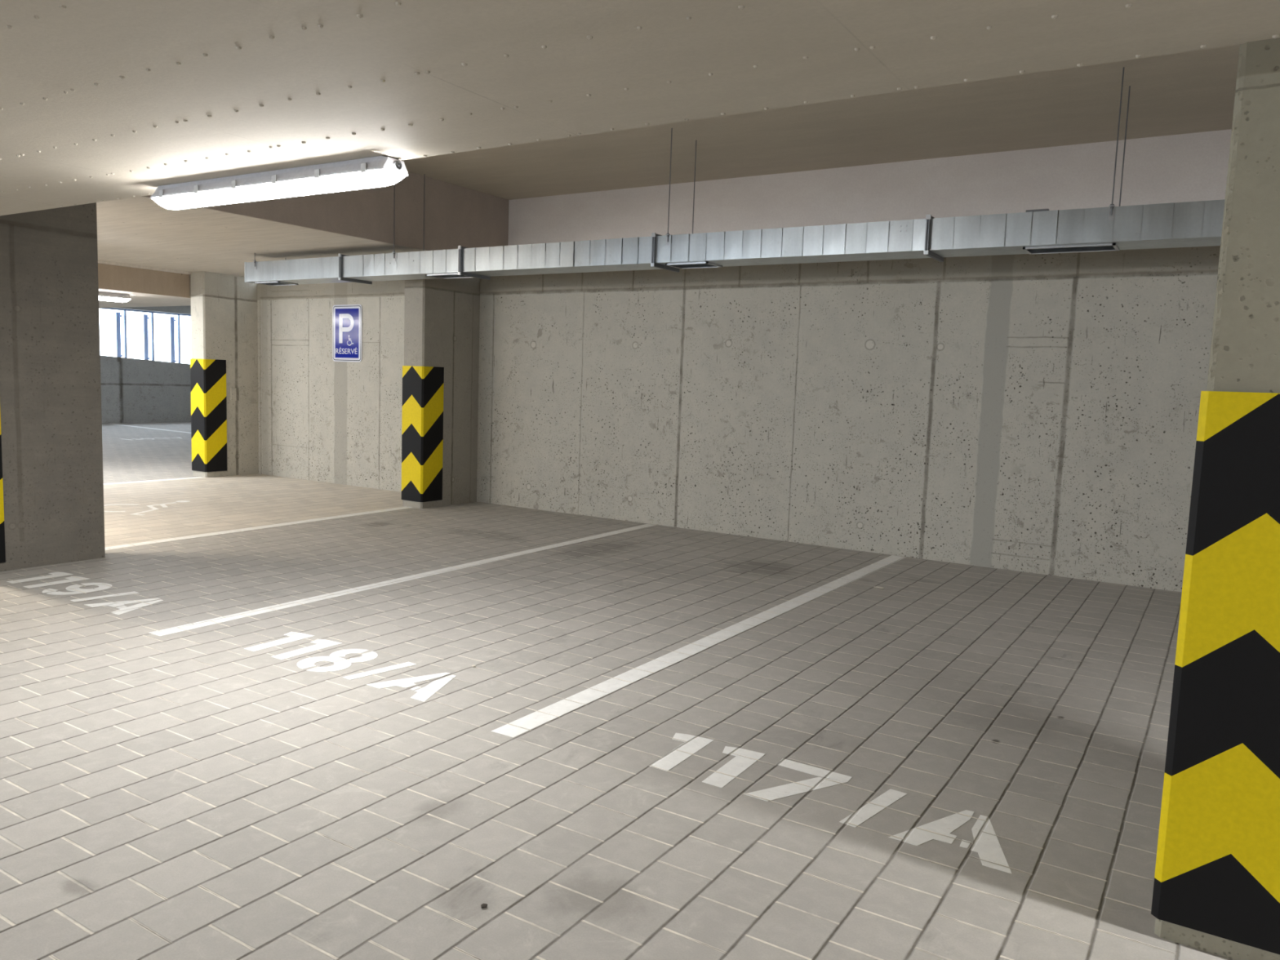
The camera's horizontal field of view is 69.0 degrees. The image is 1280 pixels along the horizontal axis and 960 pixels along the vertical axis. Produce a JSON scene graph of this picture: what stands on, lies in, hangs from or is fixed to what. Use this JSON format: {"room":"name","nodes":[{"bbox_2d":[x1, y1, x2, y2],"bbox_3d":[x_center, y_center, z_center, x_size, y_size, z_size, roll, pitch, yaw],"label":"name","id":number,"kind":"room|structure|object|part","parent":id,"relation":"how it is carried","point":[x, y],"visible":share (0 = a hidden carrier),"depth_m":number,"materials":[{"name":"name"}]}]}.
{"room":"parking garage","nodes":[
{"label":"parking garage","id":0,"kind":"room"},
{"bbox_2d":[98,274,191,307],"bbox_3d":[-12.456,-3.646,14.489,12.411,1.485,5.700,6,7,32],"label":"ceiling","id":1,"kind":"structure","parent":0,"point":[137,300],"depth_m":13.78,"materials":[{"name":"beige concrete"}]},
{"bbox_2d":[98,291,130,302],"bbox_3d":[-7.386,-2.407,11.974,0.167,0.112,1.662,6,7,32],"label":"ceiling lamp","id":2,"kind":"object","parent":1,"relation":"attached to","point":[108,296],"visible":0.34,"depth_m":12.44,"materials":[{"name":"white plastic"}]},
{"bbox_2d":[98,296,130,302],"bbox_3d":[-7.390,-2.376,11.972,0.140,0.050,1.650,6,7,32],"label":"diffuser","id":3,"kind":"object","parent":2,"relation":"attached to","point":[116,299],"depth_m":12.46,"materials":[{"name":"white plastic"}]},
{"bbox_2d":[97,263,190,297],"bbox_3d":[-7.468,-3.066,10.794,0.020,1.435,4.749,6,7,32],"label":"beam","id":4,"kind":"structure","parent":1,"relation":"attached to","point":[115,277],"depth_m":12.30,"materials":[{"name":"beige concrete"}]},
{"bbox_2d":[100,305,191,423],"bbox_3d":[-17.363,-2.887,18.721,0.370,3.700,24.300,6,7,32],"label":"wall","id":5,"kind":"structure","parent":0,"point":[134,390],"depth_m":25.05,"materials":[{"name":"concrete"}]},
{"bbox_2d":[98,307,191,363],"bbox_3d":[-13.599,-3.749,24.750,0.180,1.543,6.600,6,7,32],"label":"window","id":6,"kind":"structure","parent":5,"relation":"in","point":[172,320],"depth_m":25.22,"materials":[{"name":"blue metal"}]},
{"bbox_3d":[-13.609,-3.870,24.640,0.060,1.280,0.036,6,7,32],"label":"post","id":7,"kind":"part","parent":6,"relation":"part of","materials":[{"name":"blue metal"}]},
{"bbox_3d":[-13.539,-4.493,24.652,0.100,0.040,6.600,6,7,32],"label":"rail","id":8,"kind":"part","parent":6,"relation":"part of","materials":[{"name":"blue metal"}]},
{"bbox_3d":[-13.213,-3.900,25.265,0.060,1.321,0.036,6,7,32],"label":"post","id":9,"kind":"part","parent":6,"relation":"part of","materials":[{"name":"blue metal"}]},
{"bbox_3d":[-12.812,-3.931,25.898,0.060,1.362,0.036,6,7,32],"label":"post","id":10,"kind":"part","parent":6,"relation":"part of","materials":[{"name":"blue metal"}]},
{"bbox_2d":[96,195,425,276],"bbox_3d":[-5.130,-3.083,9.798,4.978,1.134,5.580,6,7,32],"label":"ceiling","id":11,"kind":"structure","parent":0,"point":[137,230],"depth_m":9.51,"materials":[{"name":"beige concrete"}]},
{"bbox_2d":[97,260,191,274],"bbox_3d":[-7.452,-2.681,10.815,0.050,0.035,4.749,6,7,32],"label":"trim","id":12,"kind":"structure","parent":11,"relation":"attached to","point":[99,261],"depth_m":12.23,"materials":[{"name":"beige concrete"}]},
{"bbox_2d":[0,422,1232,959],"bbox_3d":[-3.495,0.458,9.982,33.600,0.200,24.600,6,7,32],"label":"floor","id":13,"kind":"structure","parent":0,"point":[196,793],"depth_m":3.85,"materials":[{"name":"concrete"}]},
{"bbox_2d":[0,202,105,571],"bbox_3d":[-4.545,-0.772,6.853,0.320,2.816,0.965,6,7,32],"label":"concrete pillar","id":14,"kind":"structure","parent":13,"relation":"on","point":[51,384],"depth_m":6.88,"materials":[{"name":"grey concrete"}]},
{"bbox_2d":[0,412,5,563],"bbox_3d":[-4.759,-0.141,6.613,0.344,1.465,0.270,6,7,32],"label":"guard","id":15,"kind":"object","parent":14,"relation":"attached to","point":[2,551],"visible":1,"depth_m":6.66,"materials":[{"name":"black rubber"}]},
{"bbox_2d":[6,571,163,614],"bbox_3d":[-3.685,0.739,6.207,1.507,0.002,0.411,6,7,32],"label":"parking number","id":16,"kind":"object","parent":13,"relation":"on","point":[75,588],"visible":1,"depth_m":6.18,"materials":[{"name":"white paint"}]},
{"bbox_2d":[103,500,189,515],"bbox_3d":[-5.441,0.286,10.010,0.752,0.001,1.163,2,6,-3],"label":"wheelchair marking","id":17,"kind":"object","parent":13,"relation":"on","point":[161,504],"visible":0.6,"depth_m":10.07,"materials":[{"name":"white paint"}]},
{"bbox_2d":[109,423,191,433],"bbox_3d":[-10.529,-1.105,21.784,7.860,0.001,0.144,6,7,36],"label":"parking line","id":18,"kind":"object","parent":13,"relation":"on","point":[109,424],"visible":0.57,"depth_m":22.86,"materials":[{"name":"white paint"}]},
{"bbox_2d":[124,436,181,439],"bbox_3d":[-10.207,-0.873,19.637,0.462,0.001,1.308,6,7,32],"label":"parking number","id":19,"kind":"object","parent":13,"relation":"on","point":[176,437],"visible":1,"depth_m":19.54,"materials":[{"name":"white paint"}]},
{"bbox_2d":[103,476,203,484],"bbox_3d":[-7.314,0.120,10.991,0.150,0.001,4.650,6,7,32],"label":"parking line","id":20,"kind":"object","parent":13,"relation":"on","point":[194,477],"visible":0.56,"depth_m":12.37,"materials":[{"name":"white paint"}]},
{"bbox_2d":[190,271,258,477],"bbox_3d":[-5.891,-1.477,13.234,0.319,2.816,0.831,6,7,32],"label":"concrete pillar","id":21,"kind":"structure","parent":13,"relation":"on","point":[224,323],"depth_m":13.16,"materials":[{"name":"grey concrete"}]},
{"bbox_2d":[190,358,226,471],"bbox_3d":[-6.051,-0.908,13.070,0.343,1.557,0.330,6,7,32],"label":"guard","id":22,"kind":"object","parent":21,"relation":"attached to","point":[207,376],"visible":0.98,"depth_m":12.95,"materials":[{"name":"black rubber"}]},
{"bbox_2d":[104,506,411,550],"bbox_3d":[-3.576,0.446,9.091,0.130,0.001,3.746,5,7,29],"label":"parking line","id":23,"kind":"object","parent":13,"relation":"on","point":[404,507],"visible":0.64,"depth_m":8.82,"materials":[{"name":"white paint"}]},
{"bbox_2d":[243,631,456,702],"bbox_3d":[-1.512,0.954,4.860,1.454,0.002,0.437,6,7,32],"label":"parking number","id":24,"kind":"object","parent":13,"relation":"on","point":[423,694],"visible":1,"depth_m":4.83,"materials":[{"name":"white paint"}]},
{"bbox_2d":[148,524,655,635],"bbox_3d":[-1.304,0.674,7.641,0.113,0.001,5.587,5,7,31],"label":"parking line","id":25,"kind":"object","parent":13,"relation":"on","point":[223,619],"visible":1,"depth_m":6.57,"materials":[{"name":"white paint"}]},
{"bbox_2d":[402,277,479,508],"bbox_3d":[-2.329,-1.117,10.944,0.319,2.816,0.918,6,7,32],"label":"concrete pillar","id":26,"kind":"structure","parent":13,"relation":"on","point":[442,316],"depth_m":10.88,"materials":[{"name":"grey concrete"}]},
{"bbox_2d":[401,365,444,502],"bbox_3d":[-2.513,-0.535,10.744,0.343,1.537,0.330,6,7,32],"label":"guard","id":27,"kind":"object","parent":26,"relation":"attached to","point":[423,387],"visible":1,"depth_m":10.62,"materials":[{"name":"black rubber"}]},
{"bbox_2d":[480,903,487,907],"bbox_3d":[-0.445,1.215,2.660,0.019,0.008,0.020,1,6,-10],"label":"crumb","id":28,"kind":"object","parent":13,"relation":"on","point":[482,905],"visible":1,"depth_m":2.65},
{"bbox_2d":[491,555,906,737],"bbox_3d":[0.909,0.891,6.283,0.143,0.001,5.546,6,7,32],"label":"parking line","id":29,"kind":"object","parent":13,"relation":"on","point":[526,723],"visible":1,"depth_m":5.11,"materials":[{"name":"white paint"}]},
{"bbox_2d":[648,733,1012,874],"bbox_3d":[0.673,1.170,3.505,1.454,0.001,0.413,6,7,32],"label":"parking number","id":30,"kind":"object","parent":13,"relation":"on","point":[986,843],"visible":1,"depth_m":3.46,"materials":[{"name":"white paint"}]},
{"bbox_2d":[874,586,884,589],"bbox_3d":[1.836,0.826,7.152,0.042,0.018,0.081,-3,8,-40],"label":"crumb","id":31,"kind":"object","parent":13,"relation":"on","point":[876,587],"visible":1,"depth_m":7.14,"materials":[{"name":"grey"}]},
{"bbox_2d":[1154,37,1279,959],"bbox_3d":[1.960,0.051,2.945,0.320,2.430,1.243,6,7,32],"label":"concrete pillar","id":32,"kind":"structure","parent":13,"relation":"on","point":[1245,353],"depth_m":2.40,"materials":[{"name":"grey concrete"}]},
{"bbox_2d":[1151,391,1279,955],"bbox_3d":[1.680,0.502,2.571,0.344,1.475,0.270,6,7,32],"label":"guard","id":33,"kind":"object","parent":32,"relation":"attached to","point":[1217,868],"visible":1,"depth_m":2.48,"materials":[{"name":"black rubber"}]},
{"bbox_2d":[0,0,1279,215],"bbox_3d":[-7.555,-2.298,3.087,33.000,1.588,8.420,6,7,32],"label":"ceiling","id":34,"kind":"structure","parent":0,"point":[101,100],"depth_m":2.73,"materials":[{"name":"beige concrete"}]},
{"bbox_2d":[150,155,408,209],"bbox_3d":[-1.749,-1.384,4.396,1.712,0.112,0.167,6,7,31],"label":"ceiling lamp","id":35,"kind":"object","parent":34,"relation":"attached to","point":[380,171],"visible":1,"depth_m":4.25,"materials":[{"name":"white plastic"}]},
{"bbox_2d":[257,128,1231,591],"bbox_3d":[3.096,-1.125,8.212,20.869,3.767,0.300,6,7,32],"label":"wall","id":36,"kind":"structure","parent":0,"point":[1035,413],"depth_m":8.79,"materials":[{"name":"concrete"}]},
{"bbox_2d":[142,171,508,250],"bbox_3d":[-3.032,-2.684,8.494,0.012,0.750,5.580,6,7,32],"label":"beam","id":37,"kind":"structure","parent":36,"relation":"attached to","point":[455,215],"depth_m":9.50,"materials":[{"name":"beige concrete"}]},
{"bbox_2d":[332,304,362,361],"bbox_3d":[-3.901,-1.954,12.411,0.572,0.750,0.011,6,7,32],"label":"parking sign","id":38,"kind":"object","parent":36,"relation":"attached to","point":[347,319],"visible":1,"depth_m":12.40,"materials":[{"name":"blue metal"}]},
{"bbox_2d":[400,44,1239,199],"bbox_3d":[3.564,-2.592,4.303,15.579,0.383,5.583,6,7,32],"label":"ceiling","id":39,"kind":"structure","parent":0,"point":[1193,91],"depth_m":7.40,"materials":[{"name":"paint"}]},
{"bbox_2d":[244,66,1225,285],"bbox_3d":[3.171,-2.035,5.995,17.944,1.097,0.439,6,7,32],"label":"ventilation duct","id":40,"kind":"object","parent":39,"relation":"hanging from","point":[1111,228],"visible":1,"depth_m":7.06,"materials":[{"name":"metal"}]},
{"bbox_2d":[253,281,297,285],"bbox_3d":[-4.158,-2.244,10.649,0.440,0.012,0.260,6,7,32],"label":"grille","id":41,"kind":"object","parent":40,"relation":"attached to","point":[271,283],"depth_m":10.61,"materials":[{"name":"metal"}]},
{"bbox_3d":[-2.448,-2.668,9.285,0.008,0.902,0.008,6,7,32],"label":"hanger rod","id":42,"kind":"part","parent":40,"relation":"part of","materials":[{"name":"metal"}]},
{"bbox_3d":[-2.231,-2.696,9.626,0.008,0.902,0.008,6,7,32],"label":"hanger rod","id":43,"kind":"part","parent":40,"relation":"part of","materials":[{"name":"metal"}]},
{"bbox_2d":[426,273,472,279],"bbox_3d":[-1.863,-2.015,9.206,0.440,0.012,0.260,6,7,32],"label":"grille","id":44,"kind":"object","parent":40,"relation":"attached to","point":[444,276],"depth_m":9.19,"materials":[{"name":"metal"}]},
{"bbox_3d":[0.243,-2.400,7.593,0.008,0.902,0.008,6,7,32],"label":"hanger rod","id":45,"kind":"part","parent":40,"relation":"part of","materials":[{"name":"metal"}]},
{"bbox_2d":[665,262,722,268],"bbox_3d":[0.448,-1.785,7.753,0.400,0.012,0.260,6,7,32],"label":"grille","id":46,"kind":"object","parent":40,"relation":"attached to","point":[678,264],"depth_m":7.72,"materials":[{"name":"metal"}]},
{"bbox_3d":[0.461,-2.428,7.934,0.008,0.902,0.008,6,7,32],"label":"hanger rod","id":47,"kind":"part","parent":40,"relation":"part of","materials":[{"name":"metal"}]},
{"bbox_2d":[1022,243,1119,254],"bbox_3d":[2.878,-1.543,6.226,0.560,0.012,0.260,6,7,32],"label":"grille","id":48,"kind":"object","parent":40,"relation":"attached to","point":[1088,247],"depth_m":6.20,"materials":[{"name":"metal"}]},
{"bbox_3d":[3.002,-2.125,5.858,0.008,0.902,0.008,6,7,32],"label":"hanger rod","id":49,"kind":"part","parent":40,"relation":"part of","materials":[{"name":"metal"}]},
{"bbox_3d":[3.219,-2.153,6.200,0.008,0.902,0.008,6,7,32],"label":"hanger rod","id":50,"kind":"part","parent":40,"relation":"part of","materials":[{"name":"metal"}]}
]}

